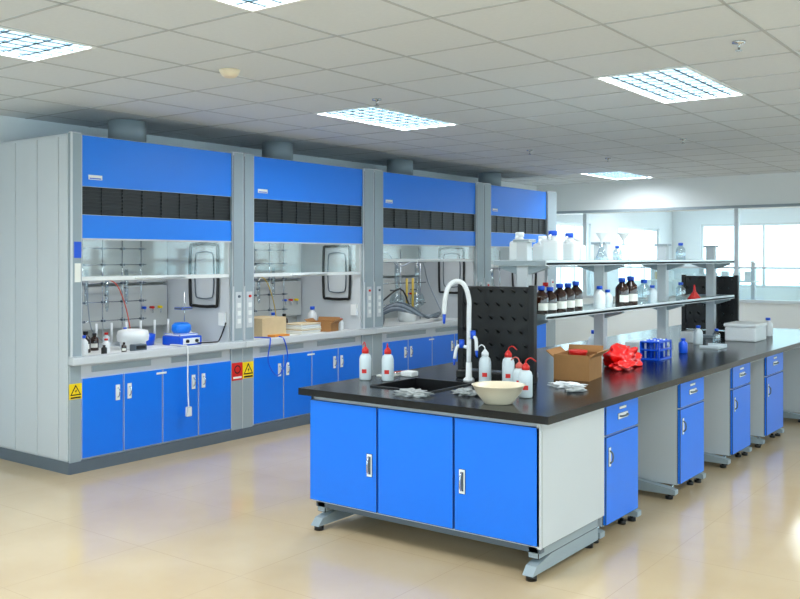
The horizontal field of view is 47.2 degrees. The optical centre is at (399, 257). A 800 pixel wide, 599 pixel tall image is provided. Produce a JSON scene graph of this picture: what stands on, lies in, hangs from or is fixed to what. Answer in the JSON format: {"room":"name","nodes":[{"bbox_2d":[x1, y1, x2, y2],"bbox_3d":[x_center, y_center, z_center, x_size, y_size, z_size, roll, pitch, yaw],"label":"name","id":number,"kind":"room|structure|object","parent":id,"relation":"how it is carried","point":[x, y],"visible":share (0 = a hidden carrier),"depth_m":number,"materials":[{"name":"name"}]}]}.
{"room":"laboratory","nodes":[
{"label":"laboratory","id":0,"kind":"room"},
{"bbox_2d":[0,115,671,296],"bbox_3d":[-0.873,0.225,10.644,0.150,2.750,22.000,0,0,37],"label":"wall","id":1,"kind":"structure","parent":0,"point":[11,128],"depth_m":12.62,"materials":[{"name":"paint"}]},
{"bbox_2d":[557,222,582,287],"bbox_3d":[2.837,0.025,15.611,0.070,1.250,1.600,0,0,37],"label":"window","id":2,"kind":"structure","parent":1,"relation":"in","point":[559,224],"depth_m":15.40,"materials":[{"name":"metal"}]},
{"bbox_2d":[619,226,657,283],"bbox_3d":[4.664,-0.050,18.054,0.070,1.100,2.100,0,0,37],"label":"window","id":3,"kind":"structure","parent":1,"relation":"in","point":[629,229],"depth_m":18.31,"materials":[{"name":"metal"}]},
{"bbox_2d":[0,0,799,185],"bbox_3d":[2.928,-1.175,5.583,12.300,0.050,18.750,0,0,37],"label":"ceiling","id":4,"kind":"structure","parent":0,"point":[253,31],"depth_m":5.87,"materials":[{"name":"tile"}]},
{"bbox_2d":[0,26,96,61],"bbox_3d":[-2.246,-1.211,4.677,0.600,0.138,1.200,0,0,37],"label":"ceiling light panel","id":5,"kind":"object","parent":4,"relation":"in","point":[17,44],"depth_m":5.02,"materials":[{"name":"white plastic"}]},
{"bbox_2d":[219,68,239,77],"bbox_3d":[-1.043,-1.127,5.601,0.130,0.044,0.130,0,0,37],"label":"smoke detector","id":6,"kind":"object","parent":4,"relation":"attached to","point":[225,72],"visible":1,"depth_m":5.56,"materials":[{"name":"beige plastic"}]},
{"bbox_2d":[212,0,305,11],"bbox_3d":[-0.804,-1.211,3.599,0.600,0.138,1.200,0,0,37],"label":"ceiling light panel","id":7,"kind":"object","parent":4,"relation":"in","point":[248,5],"depth_m":4.15,"materials":[{"name":"white plastic"}]},
{"bbox_2d":[372,98,381,105],"bbox_3d":[-0.168,-1.125,6.620,0.070,0.049,0.070,0,0,37],"label":"sprinkler","id":8,"kind":"object","parent":4,"relation":"attached to","point":[374,99],"depth_m":6.60,"materials":[{"name":"silver metal"}]},
{"bbox_2d":[313,106,458,130],"bbox_3d":[-0.089,-1.211,7.560,0.600,0.138,1.200,0,0,37],"label":"ceiling light panel","id":9,"kind":"object","parent":4,"relation":"in","point":[372,115],"depth_m":7.59,"materials":[{"name":"white plastic"}]},
{"bbox_2d":[0,0,799,184],"bbox_3d":[3.991,-1.149,7.005,12.300,0.004,22.300,0,0,37],"label":"grid","id":10,"kind":"object","parent":4,"relation":"attached to","point":[71,1],"visible":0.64,"depth_m":6.20,"materials":[{"name":"grey metal"}]},
{"bbox_2d":[579,171,654,179],"bbox_3d":[3.024,-1.211,12.724,0.600,0.138,1.200,0,0,37],"label":"ceiling light panel","id":11,"kind":"object","parent":4,"relation":"in","point":[615,175],"depth_m":12.76,"materials":[{"name":"white plastic"}]},
{"bbox_2d":[594,66,745,103],"bbox_3d":[1.833,-1.211,6.122,0.600,0.138,1.200,0,0,37],"label":"ceiling light panel","id":12,"kind":"object","parent":4,"relation":"in","point":[683,83],"depth_m":6.20,"materials":[{"name":"white plastic"}]},
{"bbox_2d":[732,40,745,51],"bbox_3d":[1.800,-1.125,4.860,0.070,0.049,0.070,0,0,37],"label":"sprinkler","id":13,"kind":"object","parent":4,"relation":"attached to","point":[737,42],"depth_m":4.85,"materials":[{"name":"silver metal"}]},
{"bbox_2d":[0,412,799,598],"bbox_3d":[3.991,1.650,7.005,12.300,0.100,22.300,0,0,37],"label":"floor","id":14,"kind":"structure","parent":0,"point":[233,519],"depth_m":5.14,"materials":[{"name":"tile"}]},
{"bbox_2d":[0,119,245,474],"bbox_3d":[-2.276,0.228,7.696,1.035,2.745,1.741,0,0,37],"label":"fume hood","id":15,"kind":"object","parent":14,"relation":"on","point":[159,222],"visible":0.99,"depth_m":7.24,"materials":[{"name":"white paint"}]},
{"bbox_2d":[82,335,87,354],"bbox_3d":[-2.449,0.674,7.077,0.070,0.150,0.069,0,0,37],"label":"bottle","id":16,"kind":"object","parent":15,"relation":"in","point":[84,341],"visible":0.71,"depth_m":7.05,"materials":[{"name":"white plastic"}]},
{"bbox_2d":[83,331,90,352],"bbox_3d":[-2.485,0.664,7.228,0.080,0.170,0.080,0,0,37],"label":"bottle","id":17,"kind":"object","parent":15,"relation":"in","point":[87,338],"visible":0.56,"depth_m":7.21,"materials":[{"name":"orange glass"}]},
{"bbox_2d":[91,333,98,350],"bbox_3d":[-2.475,0.679,7.409,0.070,0.140,0.070,0,0,37],"label":"bottle","id":18,"kind":"object","parent":15,"relation":"in","point":[94,339],"visible":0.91,"depth_m":7.38,"materials":[{"name":"orange glass"}]},
{"bbox_2d":[101,345,106,353],"bbox_3d":[-2.307,0.715,7.133,0.044,0.070,0.043,0,0,37],"label":"bottle","id":19,"kind":"object","parent":15,"relation":"in","point":[103,349],"visible":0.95,"depth_m":7.12,"materials":[{"name":"black glass"}]},
{"bbox_2d":[102,338,109,352],"bbox_3d":[-2.333,0.695,7.265,0.060,0.110,0.059,0,0,37],"label":"bottle","id":20,"kind":"object","parent":15,"relation":"in","point":[106,342],"visible":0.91,"depth_m":7.25,"materials":[{"name":"white plastic"}]},
{"bbox_2d":[82,281,130,340],"bbox_3d":[-2.556,0.403,7.762,0.044,0.662,0.681,0,0,37],"label":"hose","id":21,"kind":"object","parent":15,"relation":"on","point":[85,289],"visible":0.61,"depth_m":7.78,"materials":[{"name":"grey rubber"}]},
{"bbox_2d":[103,332,109,341],"bbox_3d":[-2.437,0.684,7.593,0.060,0.130,0.059,0,0,37],"label":"bottle","id":22,"kind":"object","parent":15,"relation":"in","point":[105,333],"visible":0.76,"depth_m":7.58,"materials":[{"name":"plastic"}]},
{"bbox_2d":[121,342,126,351],"bbox_3d":[-2.189,0.710,7.257,0.040,0.080,0.040,0,0,37],"label":"bottle","id":23,"kind":"object","parent":15,"relation":"in","point":[123,347],"visible":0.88,"depth_m":7.24,"materials":[{"name":"orange glass"}]},
{"bbox_2d":[95,319,168,347],"bbox_3d":[-2.313,0.649,7.943,0.060,0.200,0.850,0,0,37],"label":"rack","id":24,"kind":"object","parent":15,"relation":"on","point":[112,343],"visible":0.5,"depth_m":7.79,"materials":[{"name":"white plastic"}]},
{"bbox_2d":[117,329,148,349],"bbox_3d":[-2.201,0.669,7.541,0.260,0.160,0.260,0,0,37],"label":"mantle","id":25,"kind":"object","parent":15,"relation":"on","point":[129,336],"visible":0.84,"depth_m":7.44,"materials":[{"name":"white plastic"}]},
{"bbox_2d":[130,343,146,350],"bbox_3d":[-2.108,0.722,7.372,0.073,0.055,0.120,0,0,37],"label":"controller","id":26,"kind":"object","parent":15,"relation":"on","point":[133,347],"visible":0.8,"depth_m":7.34,"materials":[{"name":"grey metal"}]},
{"bbox_2d":[146,333,155,345],"bbox_3d":[-2.194,0.700,7.885,0.170,0.100,0.170,0,0,37],"label":"mantle","id":27,"kind":"object","parent":15,"relation":"on","point":[151,340],"visible":0.27,"depth_m":7.84,"materials":[{"name":"blue plastic"}]},
{"bbox_2d":[162,292,201,345],"bbox_3d":[-1.874,0.524,7.896,0.260,0.450,0.240,0,0,37],"label":"hotplate stirrer","id":28,"kind":"object","parent":15,"relation":"on","point":[181,335],"visible":0.96,"depth_m":7.84,"materials":[{"name":"blue plastic"}]},
{"bbox_2d":[242,141,375,437],"bbox_3d":[-1.200,0.228,9.137,1.031,2.745,1.853,0,0,37],"label":"fume hood","id":29,"kind":"object","parent":14,"relation":"on","point":[308,227],"visible":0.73,"depth_m":8.99,"materials":[{"name":"white paint"}]},
{"bbox_2d":[256,277,275,315],"bbox_3d":[-1.483,0.403,9.195,0.044,0.662,0.717,0,0,37],"label":"hose","id":30,"kind":"object","parent":29,"relation":"on","point":[261,277],"visible":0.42,"depth_m":9.39,"materials":[{"name":"grey rubber"}]},
{"bbox_2d":[254,316,285,336],"bbox_3d":[-1.335,0.661,8.866,0.300,0.176,0.360,0,0,31],"label":"cardboard box","id":31,"kind":"object","parent":29,"relation":"in","point":[264,326],"visible":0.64,"depth_m":8.74,"materials":[{"name":"beige cardboard"}]},
{"bbox_2d":[268,334,289,336],"bbox_3d":[-1.149,0.737,8.665,0.100,0.025,0.200,0,0,37],"label":"tray","id":32,"kind":"object","parent":29,"relation":"on","point":[272,335],"visible":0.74,"depth_m":8.64,"materials":[{"name":"orange plastic"}]},
{"bbox_2d":[286,322,320,334],"bbox_3d":[-0.972,0.697,9.095,0.261,0.105,0.280,0,0,37],"label":"paper stack","id":33,"kind":"object","parent":29,"relation":"on","point":[298,328],"visible":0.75,"depth_m":9.00,"materials":[{"name":"white paper"}]},
{"bbox_2d":[308,306,316,319],"bbox_3d":[-0.922,0.629,9.619,0.100,0.240,0.098,0,0,37],"label":"bottle","id":34,"kind":"object","parent":29,"relation":"in","point":[312,314],"visible":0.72,"depth_m":9.59,"materials":[{"name":"white plastic"}]},
{"bbox_2d":[304,317,342,331],"bbox_3d":[-0.774,0.681,9.409,0.345,0.137,0.242,0,0,20],"label":"cardboard box","id":35,"kind":"object","parent":29,"relation":"in","point":[328,324],"visible":0.71,"depth_m":9.36,"materials":[{"name":"brown cardboard"}]},
{"bbox_2d":[338,318,343,329],"bbox_3d":[-0.616,0.690,9.527,0.060,0.120,0.059,0,0,37],"label":"bottle","id":36,"kind":"object","parent":29,"relation":"in","point":[341,323],"visible":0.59,"depth_m":9.50,"materials":[{"name":"white plastic"}]},
{"bbox_2d":[372,159,483,375],"bbox_3d":[0.006,0.228,10.767,1.010,2.745,2.198,0,0,37],"label":"fume hood","id":37,"kind":"object","parent":14,"relation":"on","point":[443,219],"visible":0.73,"depth_m":10.65,"materials":[{"name":"white paint"}]},
{"bbox_2d":[383,249,441,323],"bbox_3d":[0.125,0.325,10.611,0.508,0.850,1.471,0,0,37],"label":"rig","id":38,"kind":"object","parent":37,"relation":"on","point":[406,312],"visible":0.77,"depth_m":10.69,"materials":[{"name":"silver metal"}]},
{"bbox_2d":[478,172,556,347],"bbox_3d":[1.251,0.228,12.431,1.010,2.745,1.954,0,0,37],"label":"fume hood","id":39,"kind":"object","parent":14,"relation":"on","point":[508,211],"visible":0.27,"depth_m":12.28,"materials":[{"name":"white paint"}]},
{"bbox_2d":[491,251,499,285],"bbox_3d":[1.265,0.325,12.323,0.278,0.850,1.150,0,0,37],"label":"rig","id":40,"kind":"object","parent":39,"relation":"in","point":[499,251],"visible":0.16,"depth_m":12.70,"materials":[{"name":"silver metal"}]},
{"bbox_2d":[298,325,799,581],"bbox_3d":[2.011,1.181,7.537,1.650,0.838,6.520,0,0,37],"label":"lab bench","id":41,"kind":"object","parent":14,"relation":"on","point":[540,475],"visible":0.81,"depth_m":5.16,"materials":[{"name":"black metal"}]},
{"bbox_2d":[359,342,370,379],"bbox_3d":[-0.224,0.650,5.788,0.089,0.238,0.077,0,0,37],"label":"wash bottle","id":42,"kind":"object","parent":41,"relation":"on","point":[365,357],"visible":1,"depth_m":5.75,"materials":[{"name":"plastic"}]},
{"bbox_2d":[382,343,393,380],"bbox_3d":[-0.082,0.650,5.734,0.076,0.238,0.091,0,0,37],"label":"wash bottle","id":43,"kind":"object","parent":41,"relation":"on","point":[387,358],"visible":1,"depth_m":5.71,"materials":[{"name":"plastic"}]},
{"bbox_2d":[376,370,404,376],"bbox_3d":[-0.041,0.758,6.000,0.106,0.024,0.240,0,0,37],"label":"gloves","id":44,"kind":"object","parent":41,"relation":"on","point":[396,373],"visible":0.43,"depth_m":5.96,"materials":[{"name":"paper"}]},
{"bbox_2d":[401,370,417,376],"bbox_3d":[0.061,0.752,5.949,0.090,0.034,0.080,0,0,37],"label":"sponge","id":45,"kind":"object","parent":41,"relation":"on","point":[407,373],"visible":1,"depth_m":5.92,"materials":[{"name":"plastic"}]},
{"bbox_2d":[392,388,433,397],"bbox_3d":[0.069,0.750,5.139,0.268,0.037,0.170,0,0,37],"label":"rag","id":46,"kind":"object","parent":41,"relation":"on","point":[406,392],"visible":1,"depth_m":5.10,"materials":[{"name":"grey fabric"}]},
{"bbox_2d":[442,279,477,381],"bbox_3d":[0.385,0.450,5.697,0.237,0.639,0.105,0,0,22],"label":"tap","id":47,"kind":"object","parent":41,"relation":"on","point":[471,334],"visible":1,"depth_m":5.68,"materials":[{"name":"white metal"}]},
{"bbox_2d":[451,388,477,395],"bbox_3d":[0.378,0.748,5.155,0.205,0.041,0.146,0,0,37],"label":"rag","id":48,"kind":"object","parent":41,"relation":"on","point":[462,391],"visible":0.87,"depth_m":5.11,"materials":[{"name":"grey fabric"}]},
{"bbox_2d":[478,344,490,381],"bbox_3d":[0.514,0.651,5.605,0.089,0.238,0.076,0,0,10],"label":"wash bottle","id":49,"kind":"object","parent":41,"relation":"on","point":[485,361],"visible":0.84,"depth_m":5.58,"materials":[{"name":"plastic"}]},
{"bbox_2d":[456,284,536,382],"bbox_3d":[0.594,0.470,5.769,0.560,0.600,0.090,0,0,37],"label":"drying rack","id":50,"kind":"object","parent":41,"relation":"on","point":[502,317],"visible":0.8,"depth_m":5.76,"materials":[{"name":"black plastic"}]},
{"bbox_2d":[471,381,524,404],"bbox_3d":[0.522,0.721,4.855,0.288,0.098,0.288,0,0,37],"label":"mixing bowl","id":51,"kind":"object","parent":41,"relation":"on","point":[490,392],"visible":1,"depth_m":4.78,"materials":[{"name":"beige ceramic"}]},
{"bbox_2d":[502,346,516,381],"bbox_3d":[0.659,0.650,5.546,0.076,0.238,0.089,0,0,-18],"label":"wash bottle","id":52,"kind":"object","parent":41,"relation":"on","point":[508,366],"visible":0.81,"depth_m":5.52,"materials":[{"name":"plastic"}]},
{"bbox_2d":[511,357,522,381],"bbox_3d":[0.679,0.669,5.258,0.089,0.201,0.076,0,0,10],"label":"wash bottle","id":53,"kind":"object","parent":41,"relation":"on","point":[518,367],"visible":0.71,"depth_m":5.24,"materials":[{"name":"plastic"}]},
{"bbox_2d":[519,358,535,397],"bbox_3d":[0.699,0.660,5.052,0.083,0.219,0.084,0,0,37],"label":"wash bottle","id":54,"kind":"object","parent":41,"relation":"on","point":[525,375],"visible":0.98,"depth_m":5.02,"materials":[{"name":"plastic"}]},
{"bbox_2d":[547,381,587,391],"bbox_3d":[1.008,0.752,5.377,0.201,0.034,0.322,0,0,-15],"label":"gloves","id":55,"kind":"object","parent":41,"relation":"on","point":[568,386],"visible":1,"depth_m":5.38,"materials":[{"name":"white plastic"}]},
{"bbox_2d":[546,344,608,381],"bbox_3d":[1.151,0.671,5.884,0.335,0.197,0.322,0,0,28],"label":"cardboard box","id":56,"kind":"object","parent":41,"relation":"on","point":[588,368],"visible":0.97,"depth_m":5.77,"materials":[{"name":"brown cardboard"}]},
{"bbox_2d":[569,349,586,355],"bbox_3d":[1.141,0.676,5.865,0.120,0.170,0.120,0,0,37],"label":"lidded jar","id":57,"kind":"object","parent":56,"relation":"in","point":[582,352],"visible":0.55,"depth_m":5.83,"materials":[{"name":"plastic"}]},
{"bbox_2d":[588,330,593,344],"bbox_3d":[1.531,0.669,7.222,0.090,0.200,0.089,0,0,37],"label":"bottle","id":58,"kind":"object","parent":41,"relation":"on","point":[591,338],"visible":0.35,"depth_m":7.20,"materials":[{"name":"plastic"}]},
{"bbox_2d":[494,239,733,376],"bbox_3d":[1.915,0.325,7.384,0.380,0.889,3.856,0,0,37],"label":"shelf","id":59,"kind":"object","parent":41,"relation":"on","point":[524,267],"visible":0.73,"depth_m":6.85,"materials":[{"name":"metal"}]},
{"bbox_2d":[509,232,523,260],"bbox_3d":[0.786,-0.070,6.026,0.120,0.200,0.104,0,0,37],"label":"plastic jug","id":60,"kind":"object","parent":59,"relation":"in","point":[518,235],"visible":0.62,"depth_m":6.00,"materials":[{"name":"white plastic"}]},
{"bbox_2d":[533,236,546,260],"bbox_3d":[0.970,-0.059,6.238,0.120,0.180,0.104,0,0,37],"label":"plastic jug","id":61,"kind":"object","parent":59,"relation":"in","point":[537,247],"visible":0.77,"depth_m":6.21,"materials":[{"name":"white plastic"}]},
{"bbox_2d":[537,286,547,314],"bbox_3d":[0.909,0.276,5.888,0.092,0.190,0.092,0,0,37],"label":"bottle","id":62,"kind":"object","parent":59,"relation":"in","point":[542,297],"visible":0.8,"depth_m":5.85,"materials":[{"name":"brown glass"}]},
{"bbox_2d":[543,282,547,292],"bbox_3d":[1.012,0.271,6.361,0.080,0.200,0.079,0,0,37],"label":"bottle","id":63,"kind":"object","parent":59,"relation":"in","point":[545,284],"visible":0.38,"depth_m":6.34,"materials":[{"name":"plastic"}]},
{"bbox_2d":[546,287,556,313],"bbox_3d":[0.981,0.281,5.984,0.092,0.180,0.092,0,0,37],"label":"bottle","id":64,"kind":"object","parent":59,"relation":"in","point":[552,298],"visible":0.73,"depth_m":5.94,"materials":[{"name":"brown glass"}]},
{"bbox_2d":[542,230,562,260],"bbox_3d":[1.002,-0.074,6.014,0.120,0.210,0.105,0,0,37],"label":"plastic jug","id":65,"kind":"object","parent":59,"relation":"in","point":[552,248],"visible":0.94,"depth_m":5.98,"materials":[{"name":"white plastic"}]},
{"bbox_2d":[553,283,566,312],"bbox_3d":[1.060,0.271,6.075,0.097,0.200,0.096,0,0,37],"label":"bottle","id":66,"kind":"object","parent":59,"relation":"in","point":[561,295],"visible":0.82,"depth_m":6.03,"materials":[{"name":"brown glass"}]},
{"bbox_2d":[564,283,574,311],"bbox_3d":[1.136,0.271,6.193,0.096,0.200,0.096,0,0,37],"label":"bottle","id":67,"kind":"object","parent":59,"relation":"in","point":[570,293],"visible":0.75,"depth_m":6.15,"materials":[{"name":"brown glass"}]},
{"bbox_2d":[563,233,578,259],"bbox_3d":[1.146,-0.070,6.206,0.120,0.200,0.104,0,0,37],"label":"plastic jug","id":68,"kind":"object","parent":59,"relation":"in","point":[570,247],"visible":0.91,"depth_m":6.17,"materials":[{"name":"white plastic"}]},
{"bbox_2d":[571,281,582,310],"bbox_3d":[1.212,0.266,6.311,0.097,0.210,0.096,0,0,37],"label":"bottle","id":69,"kind":"object","parent":59,"relation":"in","point":[578,292],"visible":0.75,"depth_m":6.27,"materials":[{"name":"orange glass"}]},
{"bbox_2d":[573,238,585,259],"bbox_3d":[1.230,-0.054,6.368,0.110,0.170,0.096,0,0,37],"label":"plastic jug","id":70,"kind":"object","parent":59,"relation":"in","point":[582,248],"visible":0.44,"depth_m":6.33,"materials":[{"name":"white plastic"}]},
{"bbox_2d":[594,286,604,308],"bbox_3d":[1.428,0.285,6.550,0.084,0.170,0.083,0,0,37],"label":"bottle","id":71,"kind":"object","parent":59,"relation":"in","point":[599,295],"visible":0.91,"depth_m":6.52,"materials":[{"name":"white plastic"}]},
{"bbox_2d":[596,233,606,244],"bbox_3d":[1.460,-0.075,6.626,0.104,0.211,0.104,0,0,37],"label":"funnel","id":72,"kind":"object","parent":59,"relation":"on","point":[601,236],"visible":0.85,"depth_m":6.61,"materials":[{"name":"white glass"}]},
{"bbox_2d":[605,289,612,307],"bbox_3d":[1.512,0.300,6.662,0.072,0.140,0.071,0,0,37],"label":"bottle","id":73,"kind":"object","parent":59,"relation":"in","point":[608,297],"visible":0.73,"depth_m":6.63,"materials":[{"name":"plastic"}]},
{"bbox_2d":[615,278,628,306],"bbox_3d":[1.671,0.261,6.891,0.101,0.220,0.100,0,0,37],"label":"bottle","id":74,"kind":"object","parent":59,"relation":"in","point":[621,290],"visible":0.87,"depth_m":6.86,"materials":[{"name":"orange glass"}]},
{"bbox_2d":[618,233,628,244],"bbox_3d":[1.708,-0.081,6.990,0.110,0.222,0.110,0,0,37],"label":"funnel","id":75,"kind":"object","parent":59,"relation":"on","point":[623,236],"visible":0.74,"depth_m":6.97,"materials":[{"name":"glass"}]},
{"bbox_2d":[626,276,637,305],"bbox_3d":[1.763,0.256,6.997,0.109,0.230,0.108,0,0,37],"label":"bottle","id":76,"kind":"object","parent":59,"relation":"in","point":[633,289],"visible":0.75,"depth_m":6.95,"materials":[{"name":"orange glass"}]},
{"bbox_2d":[647,285,656,303],"bbox_3d":[2.041,0.295,7.402,0.080,0.150,0.079,0,0,37],"label":"bottle","id":77,"kind":"object","parent":59,"relation":"in","point":[651,293],"visible":0.88,"depth_m":7.37,"materials":[{"name":"plastic"}]},
{"bbox_2d":[687,285,700,298],"bbox_3d":[2.640,0.305,8.203,0.124,0.130,0.124,0,0,37],"label":"funnel","id":78,"kind":"object","parent":59,"relation":"on","point":[694,295],"visible":0.86,"depth_m":8.18,"materials":[{"name":"plastic"}]},
{"bbox_2d":[603,343,642,370],"bbox_3d":[1.559,0.687,6.453,0.249,0.164,0.548,0,0,28],"label":"plastic bag","id":79,"kind":"object","parent":41,"relation":"on","point":[620,357],"visible":1,"depth_m":6.40,"materials":[{"name":"red plastic"}]},
{"bbox_2d":[625,340,642,352],"bbox_3d":[1.911,0.720,7.375,0.126,0.100,0.200,0,0,37],"label":"power socket","id":80,"kind":"object","parent":41,"relation":"on","point":[634,343],"visible":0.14,"depth_m":7.30,"materials":[{"name":"white plastic"}]},
{"bbox_2d":[640,338,671,360],"bbox_3d":[1.950,0.695,6.971,0.150,0.150,0.260,0,0,37],"label":"test tube rack","id":81,"kind":"object","parent":41,"relation":"on","point":[653,349],"visible":0.98,"depth_m":6.92,"materials":[{"name":"blue plastic"}]},
{"bbox_2d":[679,338,687,352],"bbox_3d":[2.291,0.710,7.403,0.070,0.120,0.069,0,0,37],"label":"bottle","id":82,"kind":"object","parent":41,"relation":"on","point":[683,345],"visible":1,"depth_m":7.38,"materials":[{"name":"blue plastic"}]},
{"bbox_2d":[680,330,693,342],"bbox_3d":[2.660,0.720,8.375,0.126,0.100,0.200,0,0,37],"label":"power socket","id":83,"kind":"object","parent":41,"relation":"on","point":[688,335],"visible":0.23,"depth_m":8.30,"materials":[{"name":"white plastic"}]},
{"bbox_2d":[693,325,702,344],"bbox_3d":[2.650,0.684,8.133,0.080,0.170,0.079,0,0,37],"label":"bottle","id":84,"kind":"object","parent":41,"relation":"on","point":[698,333],"visible":1,"depth_m":8.11,"materials":[{"name":"plastic"}]},
{"bbox_2d":[681,275,738,336],"bbox_3d":[3.062,0.470,9.068,0.560,0.600,0.090,0,0,37],"label":"drying rack","id":85,"kind":"object","parent":41,"relation":"on","point":[693,314],"visible":0.57,"depth_m":9.06,"materials":[{"name":"black plastic"}]},
{"bbox_2d":[699,343,726,349],"bbox_3d":[2.678,0.755,7.819,0.160,0.030,0.230,0,0,37],"label":"tray","id":86,"kind":"object","parent":41,"relation":"on","point":[717,346],"visible":1,"depth_m":7.76,"materials":[{"name":"plastic"}]},
{"bbox_2d":[724,321,767,341],"bbox_3d":[3.238,0.687,8.568,0.300,0.164,0.380,0,0,37],"label":"storage box","id":87,"kind":"object","parent":41,"relation":"on","point":[744,331],"visible":1,"depth_m":8.44,"materials":[{"name":"white plastic"}]},
{"bbox_2d":[765,318,772,335],"bbox_3d":[3.629,0.679,9.024,0.090,0.180,0.089,0,0,37],"label":"bottle","id":88,"kind":"object","parent":41,"relation":"on","point":[769,328],"visible":0.74,"depth_m":8.98,"materials":[{"name":"white plastic"}]},
{"bbox_2d":[647,261,758,299],"bbox_3d":[5.121,0.825,15.526,1.880,1.550,0.800,0,0,37],"label":"lab bench","id":89,"kind":"object","parent":14,"relation":"on","point":[749,276],"visible":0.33,"depth_m":15.23,"materials":[{"name":"white paint"}]},
{"bbox_2d":[555,209,799,344],"bbox_3d":[7.046,0.455,11.089,12.000,2.290,0.140,0,0,37],"label":"wall partition","id":90,"kind":"structure","parent":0,"point":[785,314],"depth_m":13.52,"materials":[{"name":"white paint"}]},
{"bbox_2d":[537,172,799,214],"bbox_3d":[7.085,-0.920,11.141,12.000,0.460,0.370,0,0,37],"label":"wall","id":91,"kind":"structure","parent":90,"relation":"attached to","point":[772,190],"depth_m":13.21,"materials":[{"name":"white paint"}]},
{"bbox_2d":[672,208,799,300],"bbox_3d":[10.626,0.225,15.873,12.300,2.750,0.150,0,0,37],"label":"wall","id":92,"kind":"structure","parent":0,"point":[686,225],"depth_m":18.91,"materials":[{"name":"paint"}]},
{"bbox_2d":[701,222,799,288],"bbox_3d":[7.306,-0.050,18.363,2.500,1.300,0.070,0,0,37],"label":"window","id":93,"kind":"structure","parent":92,"relation":"in","point":[763,225],"depth_m":18.36,"materials":[{"name":"metal"}]}
]}

